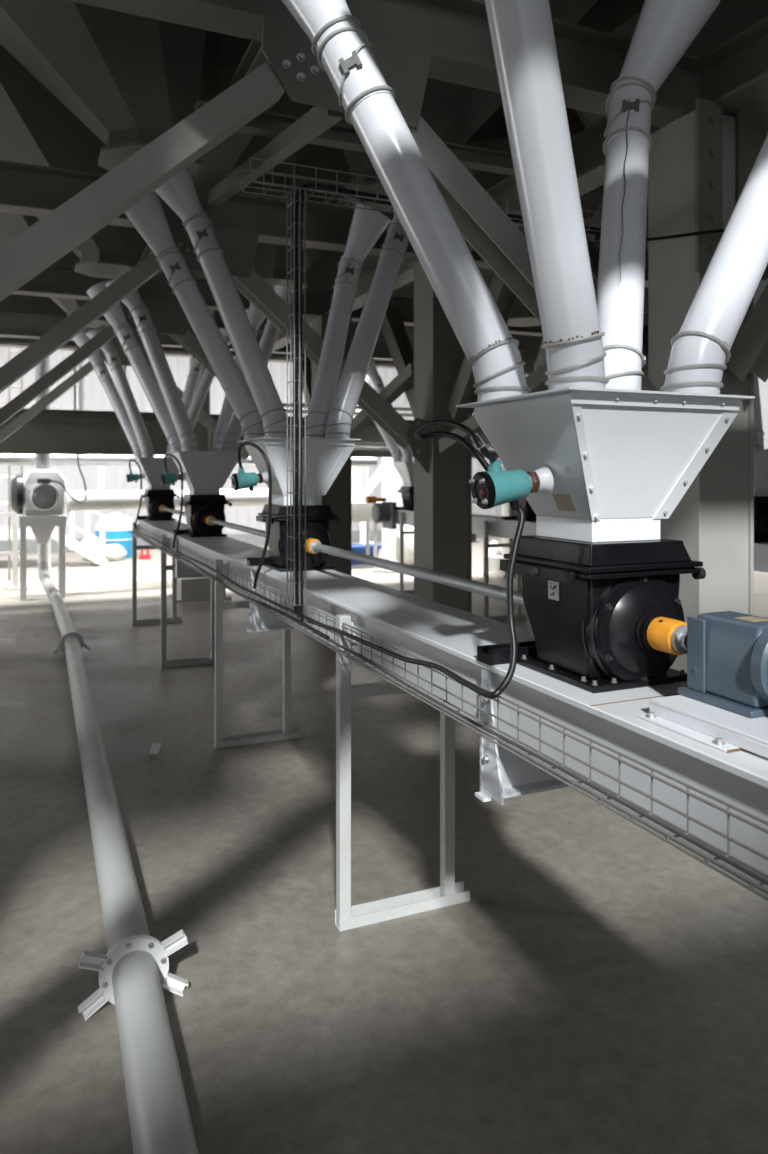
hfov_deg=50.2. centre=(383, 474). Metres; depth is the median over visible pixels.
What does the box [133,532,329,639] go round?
power cable
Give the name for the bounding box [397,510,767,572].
trough
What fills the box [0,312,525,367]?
overhead beam
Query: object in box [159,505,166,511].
coupling
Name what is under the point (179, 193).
pipe
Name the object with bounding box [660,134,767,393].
pipe
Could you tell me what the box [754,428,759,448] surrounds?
pipe
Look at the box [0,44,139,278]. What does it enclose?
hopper
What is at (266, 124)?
tie beam
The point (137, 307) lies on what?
pipe
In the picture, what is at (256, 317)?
pipe
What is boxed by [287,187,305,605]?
cable tray
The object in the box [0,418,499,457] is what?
girder
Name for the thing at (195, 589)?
post
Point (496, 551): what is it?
sack
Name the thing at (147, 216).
pipe
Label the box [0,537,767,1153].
floor
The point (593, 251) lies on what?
brace
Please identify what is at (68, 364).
brace
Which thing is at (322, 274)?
wall
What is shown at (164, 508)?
shaft
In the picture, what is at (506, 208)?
cable tray
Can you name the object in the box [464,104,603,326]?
cone
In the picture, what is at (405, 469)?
hopper
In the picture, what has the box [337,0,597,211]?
cone
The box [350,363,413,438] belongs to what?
brace
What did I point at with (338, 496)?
steel column
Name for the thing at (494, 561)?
post
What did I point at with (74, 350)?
rod
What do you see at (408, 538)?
sack
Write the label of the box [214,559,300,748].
support frame
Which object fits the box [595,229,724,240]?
power cable
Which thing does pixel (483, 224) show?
brace
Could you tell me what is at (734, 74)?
overhead beam
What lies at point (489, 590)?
shaft
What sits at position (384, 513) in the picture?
motor
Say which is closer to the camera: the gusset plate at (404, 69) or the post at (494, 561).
the gusset plate at (404, 69)
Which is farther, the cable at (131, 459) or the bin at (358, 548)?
the bin at (358, 548)
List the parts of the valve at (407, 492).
lid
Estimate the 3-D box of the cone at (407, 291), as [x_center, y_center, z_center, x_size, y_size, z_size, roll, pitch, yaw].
[0.690,-3.750,12.512,2.402,3.800,2.402,0,0,-23]
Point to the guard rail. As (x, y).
(14, 552)
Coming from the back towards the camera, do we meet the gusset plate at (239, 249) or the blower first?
the blower
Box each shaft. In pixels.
[163,507,184,515]
[211,519,265,536]
[313,543,524,605]
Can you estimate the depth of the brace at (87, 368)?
11.02 m
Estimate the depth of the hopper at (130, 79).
4.54 m
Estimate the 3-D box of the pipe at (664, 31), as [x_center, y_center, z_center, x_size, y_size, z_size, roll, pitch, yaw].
[0.868,-1.020,2.774,0.320,1.628,0.872,0,0,41]
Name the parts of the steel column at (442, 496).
plate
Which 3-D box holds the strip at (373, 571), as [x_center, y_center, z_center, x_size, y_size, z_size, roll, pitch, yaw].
[0.755,1.838,15.735,1.953,0.023,0.318,0,0,-12]
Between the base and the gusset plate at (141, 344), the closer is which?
the base
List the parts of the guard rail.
rail, rail, post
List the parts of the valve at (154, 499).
lid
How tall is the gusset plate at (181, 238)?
0.328 m
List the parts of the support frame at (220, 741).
leg, leg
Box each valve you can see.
[138,489,179,520]
[173,494,231,536]
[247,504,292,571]
[298,504,340,570]
[394,486,413,510]
[477,535,705,692]
[501,498,535,520]
[754,496,767,542]
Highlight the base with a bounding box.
[637,695,767,757]
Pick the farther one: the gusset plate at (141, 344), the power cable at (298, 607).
the gusset plate at (141, 344)
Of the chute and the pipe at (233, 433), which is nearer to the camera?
the pipe at (233, 433)
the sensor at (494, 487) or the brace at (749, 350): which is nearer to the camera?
the sensor at (494, 487)
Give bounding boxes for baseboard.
[0,530,495,553]
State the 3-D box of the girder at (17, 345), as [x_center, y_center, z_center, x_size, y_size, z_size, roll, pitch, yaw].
[-2.688,-2.300,12.892,13.700,0.900,0.240,0,0,-23]
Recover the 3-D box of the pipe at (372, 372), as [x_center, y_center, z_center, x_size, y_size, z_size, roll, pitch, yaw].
[0.035,-1.014,12.661,0.842,1.616,0.288,0,0,2]
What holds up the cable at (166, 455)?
attached to the cable tray at (752, 884)
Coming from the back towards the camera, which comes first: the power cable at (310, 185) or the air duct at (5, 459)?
the air duct at (5, 459)
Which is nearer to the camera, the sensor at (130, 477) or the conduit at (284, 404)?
the sensor at (130, 477)
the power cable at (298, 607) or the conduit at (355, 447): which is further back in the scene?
the conduit at (355, 447)
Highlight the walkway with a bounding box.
[0,475,53,566]
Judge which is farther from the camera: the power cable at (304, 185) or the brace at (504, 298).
the brace at (504, 298)
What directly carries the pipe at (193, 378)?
on the hopper at (152, 468)
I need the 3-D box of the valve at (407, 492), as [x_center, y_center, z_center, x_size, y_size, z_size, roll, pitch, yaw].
[0.452,0.365,12.754,0.445,0.381,0.483,0,0,-23]
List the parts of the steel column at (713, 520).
plate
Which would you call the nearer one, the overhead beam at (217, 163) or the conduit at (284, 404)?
the overhead beam at (217, 163)
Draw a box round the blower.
[11,356,65,515]
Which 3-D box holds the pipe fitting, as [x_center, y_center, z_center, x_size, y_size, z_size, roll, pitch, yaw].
[-0.689,0.012,4.732,0.044,0.079,0.080,0,0,-23]
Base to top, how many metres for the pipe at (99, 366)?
1.604 m
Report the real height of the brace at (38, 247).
1.942 m
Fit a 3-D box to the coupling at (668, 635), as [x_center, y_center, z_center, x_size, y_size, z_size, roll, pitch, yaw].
[0.712,0.397,2.006,0.084,0.085,0.109,0,0,-23]
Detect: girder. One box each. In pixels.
[0,342,530,375]
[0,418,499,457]
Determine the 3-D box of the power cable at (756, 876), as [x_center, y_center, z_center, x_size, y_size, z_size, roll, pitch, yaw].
[0.172,0.681,2.444,0.023,0.009,2.450,0,0,-23]
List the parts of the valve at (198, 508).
lid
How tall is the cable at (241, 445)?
0.814 m
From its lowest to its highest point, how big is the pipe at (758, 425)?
1.630 m
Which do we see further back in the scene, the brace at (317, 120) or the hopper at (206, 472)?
the hopper at (206, 472)
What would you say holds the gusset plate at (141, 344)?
attached to the overhead beam at (14, 325)
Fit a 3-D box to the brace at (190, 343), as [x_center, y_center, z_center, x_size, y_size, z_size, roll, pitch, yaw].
[-1.611,-0.960,9.218,1.691,1.486,0.172,0,0,-23]
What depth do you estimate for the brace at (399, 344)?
7.87 m
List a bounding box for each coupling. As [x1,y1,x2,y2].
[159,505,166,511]
[206,516,215,525]
[304,538,320,553]
[647,617,686,654]
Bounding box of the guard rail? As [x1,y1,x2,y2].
[0,512,22,589]
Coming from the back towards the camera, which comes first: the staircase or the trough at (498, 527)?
the staircase
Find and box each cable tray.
[128,524,767,900]
[242,157,601,241]
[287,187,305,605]
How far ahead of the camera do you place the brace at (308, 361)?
10.43 m
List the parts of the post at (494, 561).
plate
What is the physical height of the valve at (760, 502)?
0.381 m
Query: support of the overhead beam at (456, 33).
on the steel column at (713, 520)
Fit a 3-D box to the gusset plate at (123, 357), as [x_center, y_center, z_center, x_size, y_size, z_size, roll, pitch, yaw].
[-3.648,-1.684,11.380,0.239,0.326,0.026,0,0,-23]
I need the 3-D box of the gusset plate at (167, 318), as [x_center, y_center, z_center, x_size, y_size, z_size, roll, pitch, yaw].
[-2.432,-1.680,8.746,0.760,0.340,0.026,0,0,-23]
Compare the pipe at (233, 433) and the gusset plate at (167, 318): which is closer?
the pipe at (233, 433)
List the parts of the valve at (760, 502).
lid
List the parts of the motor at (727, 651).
name plate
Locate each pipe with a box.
[38,562,198,1153]
[72,329,141,457]
[76,360,84,409]
[86,324,153,456]
[87,280,180,451]
[97,466,105,490]
[106,271,198,450]
[124,191,263,439]
[154,167,289,437]
[166,358,202,457]
[187,334,230,429]
[212,302,265,450]
[221,285,298,451]
[282,0,530,401]
[304,204,390,437]
[324,208,408,438]
[352,375,368,502]
[367,358,412,460]
[373,420,402,461]
[484,0,608,389]
[534,338,546,370]
[596,0,719,389]
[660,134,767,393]
[754,278,767,448]
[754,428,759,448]
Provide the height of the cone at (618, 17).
3.800 m
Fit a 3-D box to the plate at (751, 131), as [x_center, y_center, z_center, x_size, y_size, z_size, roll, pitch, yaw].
[1.867,-1.621,4.191,0.200,0.473,0.042,0,0,-23]
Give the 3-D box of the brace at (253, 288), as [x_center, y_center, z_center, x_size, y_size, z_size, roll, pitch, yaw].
[-0.488,-0.960,6.620,1.691,1.486,0.172,0,0,-23]
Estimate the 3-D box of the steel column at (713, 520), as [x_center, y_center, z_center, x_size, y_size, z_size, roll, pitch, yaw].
[1.674,0.005,4.341,0.555,3.690,0.555,0,0,-23]
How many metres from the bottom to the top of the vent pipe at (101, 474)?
0.956 m
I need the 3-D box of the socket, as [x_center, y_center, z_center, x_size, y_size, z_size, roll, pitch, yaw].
[0.414,0.012,2.181,0.044,0.079,0.080,0,0,-23]
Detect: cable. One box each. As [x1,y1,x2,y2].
[50,454,86,502]
[129,459,141,528]
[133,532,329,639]
[139,533,320,622]
[164,454,182,547]
[237,442,271,588]
[292,183,600,613]
[296,187,595,616]
[298,183,600,621]
[307,419,524,698]
[312,631,767,885]
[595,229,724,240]
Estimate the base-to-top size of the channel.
0.140 m
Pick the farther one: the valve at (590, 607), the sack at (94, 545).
the sack at (94, 545)
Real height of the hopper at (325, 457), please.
0.380 m
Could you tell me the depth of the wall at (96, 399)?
20.22 m
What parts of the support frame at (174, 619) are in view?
leg, leg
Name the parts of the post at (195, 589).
plate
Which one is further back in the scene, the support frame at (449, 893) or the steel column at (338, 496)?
the steel column at (338, 496)
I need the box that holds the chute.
[360,464,381,543]
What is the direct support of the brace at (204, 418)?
attached to the gusset plate at (141, 344)
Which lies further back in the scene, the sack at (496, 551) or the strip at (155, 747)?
the sack at (496, 551)
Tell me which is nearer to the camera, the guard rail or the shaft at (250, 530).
the shaft at (250, 530)
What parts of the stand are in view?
leg, down spout, frame, leg, leg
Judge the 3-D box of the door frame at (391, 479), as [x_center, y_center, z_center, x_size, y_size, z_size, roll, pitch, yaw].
[0.172,0.550,17.615,0.300,2.600,0.400,0,0,-23]
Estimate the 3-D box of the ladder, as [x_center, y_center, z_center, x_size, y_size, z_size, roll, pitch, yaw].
[-6.483,-0.650,14.411,0.240,5.000,0.040,0,0,-23]
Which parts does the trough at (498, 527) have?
plate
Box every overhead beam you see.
[0,160,767,286]
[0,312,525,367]
[12,264,542,335]
[68,0,767,133]
[138,40,273,281]
[259,15,767,350]
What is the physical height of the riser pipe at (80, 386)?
5.800 m
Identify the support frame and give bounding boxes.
[132,522,181,625]
[160,535,223,668]
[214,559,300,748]
[335,614,469,930]
[400,512,413,593]
[483,521,525,620]
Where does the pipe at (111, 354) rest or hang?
on the hopper at (152, 468)
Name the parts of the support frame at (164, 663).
leg, leg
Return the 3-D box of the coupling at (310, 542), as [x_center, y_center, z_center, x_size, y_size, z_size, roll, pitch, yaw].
[-0.391,0.397,4.558,0.084,0.085,0.109,0,0,-23]
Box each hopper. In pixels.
[0,0,205,178]
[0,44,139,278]
[132,457,179,489]
[167,451,242,494]
[237,437,360,505]
[393,461,413,485]
[456,387,754,542]
[754,449,767,496]
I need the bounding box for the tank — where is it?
[95,513,132,557]
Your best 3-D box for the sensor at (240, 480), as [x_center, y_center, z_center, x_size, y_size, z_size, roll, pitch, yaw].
[-0.770,0.027,4.697,0.221,0.133,0.098,0,0,-23]
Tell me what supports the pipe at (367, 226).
on the hopper at (325, 457)
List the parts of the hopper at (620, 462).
plate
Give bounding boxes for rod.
[74,350,75,409]
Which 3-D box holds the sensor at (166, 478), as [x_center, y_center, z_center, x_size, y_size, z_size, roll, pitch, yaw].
[-1.874,0.027,7.249,0.221,0.133,0.098,0,0,-23]
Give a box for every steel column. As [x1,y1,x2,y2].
[311,315,351,636]
[414,262,471,612]
[645,110,753,829]
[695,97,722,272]
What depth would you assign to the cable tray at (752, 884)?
1.92 m
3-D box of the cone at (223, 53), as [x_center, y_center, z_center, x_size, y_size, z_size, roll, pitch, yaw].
[-0.584,-3.750,8.278,2.365,3.800,2.365,0,0,-23]
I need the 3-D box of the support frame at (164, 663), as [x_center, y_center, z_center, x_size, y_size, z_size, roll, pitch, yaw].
[-1.879,1.212,8.007,0.603,1.275,0.130,0,0,-23]
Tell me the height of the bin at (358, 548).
0.380 m
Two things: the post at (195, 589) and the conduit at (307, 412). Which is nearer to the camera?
the post at (195, 589)
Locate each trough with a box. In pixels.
[137,519,767,888]
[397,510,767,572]
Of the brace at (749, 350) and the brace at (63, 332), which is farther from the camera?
the brace at (63, 332)
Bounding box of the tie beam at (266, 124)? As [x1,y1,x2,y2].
[194,100,514,175]
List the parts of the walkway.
rail, kick plate, leg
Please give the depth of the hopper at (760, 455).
6.59 m
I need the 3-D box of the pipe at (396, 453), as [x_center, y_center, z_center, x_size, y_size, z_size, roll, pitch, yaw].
[-0.186,-1.009,12.945,0.999,1.604,0.264,0,0,11]
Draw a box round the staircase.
[53,510,107,565]
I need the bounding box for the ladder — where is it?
[8,347,22,580]
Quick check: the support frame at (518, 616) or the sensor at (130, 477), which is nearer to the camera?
the sensor at (130, 477)
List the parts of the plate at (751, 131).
plate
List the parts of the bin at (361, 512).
leg, leg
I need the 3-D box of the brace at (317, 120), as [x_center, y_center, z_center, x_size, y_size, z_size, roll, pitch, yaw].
[-0.728,-1.858,4.871,0.080,0.346,2.293,0,0,-26]
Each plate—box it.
[99,349,107,363]
[112,341,130,365]
[120,301,188,335]
[138,343,150,366]
[168,224,202,271]
[214,229,258,277]
[262,15,344,112]
[369,39,431,128]
[406,418,427,473]
[737,110,766,200]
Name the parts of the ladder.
rail, rail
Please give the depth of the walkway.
16.14 m
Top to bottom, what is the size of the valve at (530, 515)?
0.381 m
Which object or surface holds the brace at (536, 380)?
attached to the steel column at (713, 520)
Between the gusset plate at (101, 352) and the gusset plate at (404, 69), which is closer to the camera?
the gusset plate at (404, 69)
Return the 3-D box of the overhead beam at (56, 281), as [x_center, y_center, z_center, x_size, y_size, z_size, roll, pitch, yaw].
[-1.042,-2.000,9.464,10.000,0.300,0.200,0,0,-23]
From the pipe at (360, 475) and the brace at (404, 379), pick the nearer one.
the brace at (404, 379)
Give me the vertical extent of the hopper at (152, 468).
0.380 m
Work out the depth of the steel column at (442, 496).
6.90 m
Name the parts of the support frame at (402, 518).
leg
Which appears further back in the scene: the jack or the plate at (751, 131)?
the jack
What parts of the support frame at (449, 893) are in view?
leg, leg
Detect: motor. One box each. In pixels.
[365,496,396,528]
[678,611,767,717]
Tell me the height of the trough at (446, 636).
0.392 m
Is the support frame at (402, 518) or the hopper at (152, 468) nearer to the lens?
the hopper at (152, 468)
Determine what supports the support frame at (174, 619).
on the floor
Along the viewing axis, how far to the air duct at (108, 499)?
13.03 m
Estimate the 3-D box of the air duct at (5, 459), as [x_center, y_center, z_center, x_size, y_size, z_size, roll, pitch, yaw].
[-4.070,-0.250,13.820,8.500,0.200,0.200,0,0,-23]
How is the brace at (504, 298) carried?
attached to the steel column at (442, 496)
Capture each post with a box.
[169,354,231,602]
[489,464,515,577]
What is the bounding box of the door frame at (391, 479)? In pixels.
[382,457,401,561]
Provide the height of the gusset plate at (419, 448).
0.470 m
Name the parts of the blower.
motor, casing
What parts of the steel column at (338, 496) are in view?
plate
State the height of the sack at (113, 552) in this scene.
0.351 m
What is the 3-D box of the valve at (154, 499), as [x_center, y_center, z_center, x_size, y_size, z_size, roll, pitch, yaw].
[-2.737,0.365,9.925,0.445,0.381,0.483,0,0,-23]
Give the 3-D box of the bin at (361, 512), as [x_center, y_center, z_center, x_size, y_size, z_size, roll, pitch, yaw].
[-0.549,1.200,16.323,1.350,1.300,0.600,0,0,-23]
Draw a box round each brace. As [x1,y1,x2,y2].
[0,61,284,301]
[0,253,161,392]
[0,324,115,425]
[0,356,104,442]
[150,364,249,459]
[169,330,303,437]
[207,106,343,205]
[232,270,410,449]
[292,342,310,411]
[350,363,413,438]
[381,295,413,415]
[408,116,658,390]
[438,295,647,452]
[447,229,525,418]
[587,235,647,376]
[725,283,767,381]
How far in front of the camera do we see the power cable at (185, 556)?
4.92 m
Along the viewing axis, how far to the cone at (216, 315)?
10.31 m
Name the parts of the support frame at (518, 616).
leg, leg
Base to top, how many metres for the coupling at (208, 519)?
0.085 m
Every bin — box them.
[352,502,381,567]
[352,544,381,564]
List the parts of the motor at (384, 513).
mounting plate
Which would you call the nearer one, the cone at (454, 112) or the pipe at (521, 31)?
the pipe at (521, 31)
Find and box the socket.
[534,465,553,493]
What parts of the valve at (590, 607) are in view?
rail, lid, knob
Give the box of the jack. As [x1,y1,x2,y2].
[139,549,150,559]
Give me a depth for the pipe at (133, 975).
2.83 m
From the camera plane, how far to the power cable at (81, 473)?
12.41 m
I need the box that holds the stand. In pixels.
[19,514,66,599]
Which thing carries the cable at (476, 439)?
attached to the sensor at (494, 487)
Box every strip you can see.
[149,743,160,754]
[373,571,397,572]
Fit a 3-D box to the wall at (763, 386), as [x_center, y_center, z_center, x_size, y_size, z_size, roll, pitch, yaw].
[10.644,-3.650,13.428,0.200,11.000,26.200,0,0,-23]
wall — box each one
[0,228,767,372]
[0,347,526,540]
[758,377,767,448]
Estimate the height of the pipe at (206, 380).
1.602 m
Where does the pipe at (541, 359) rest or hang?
on the hopper
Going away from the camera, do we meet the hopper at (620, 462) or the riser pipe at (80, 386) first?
the hopper at (620, 462)
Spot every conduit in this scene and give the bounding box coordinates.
[282,403,474,412]
[286,409,413,416]
[353,446,495,451]
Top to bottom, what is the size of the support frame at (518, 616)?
1.275 m
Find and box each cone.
[0,212,109,327]
[189,270,227,334]
[199,30,355,291]
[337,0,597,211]
[361,211,483,348]
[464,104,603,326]
[575,0,767,227]
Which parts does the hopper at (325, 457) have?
plate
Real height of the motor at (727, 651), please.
0.194 m
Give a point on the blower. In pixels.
(36, 495)
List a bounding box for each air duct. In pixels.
[0,454,376,466]
[65,488,267,514]
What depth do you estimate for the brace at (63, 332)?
5.81 m
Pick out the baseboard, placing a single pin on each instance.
(256, 540)
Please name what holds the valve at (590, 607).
on the trough at (446, 636)
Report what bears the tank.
on the floor
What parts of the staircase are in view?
post, post, post, rail, post, handrail, post, post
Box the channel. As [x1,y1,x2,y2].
[0,408,413,427]
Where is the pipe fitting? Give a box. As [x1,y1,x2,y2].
[262,470,267,482]
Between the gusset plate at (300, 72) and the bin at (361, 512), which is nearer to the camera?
the gusset plate at (300, 72)
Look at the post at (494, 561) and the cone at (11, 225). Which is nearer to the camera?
the cone at (11, 225)
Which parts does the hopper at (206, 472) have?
plate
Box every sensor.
[125,472,144,482]
[159,471,184,484]
[229,468,267,490]
[469,460,553,510]
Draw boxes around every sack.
[79,536,99,560]
[102,544,126,560]
[396,525,413,564]
[489,540,501,555]
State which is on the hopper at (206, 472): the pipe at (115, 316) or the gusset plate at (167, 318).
the pipe at (115, 316)
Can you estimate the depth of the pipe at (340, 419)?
4.94 m
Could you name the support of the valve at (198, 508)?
on the trough at (446, 636)
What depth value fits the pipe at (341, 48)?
2.35 m
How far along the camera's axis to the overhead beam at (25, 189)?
6.31 m
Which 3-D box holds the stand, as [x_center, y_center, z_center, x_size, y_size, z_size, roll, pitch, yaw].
[-5.193,1.230,12.462,0.660,1.240,0.600,0,0,-23]

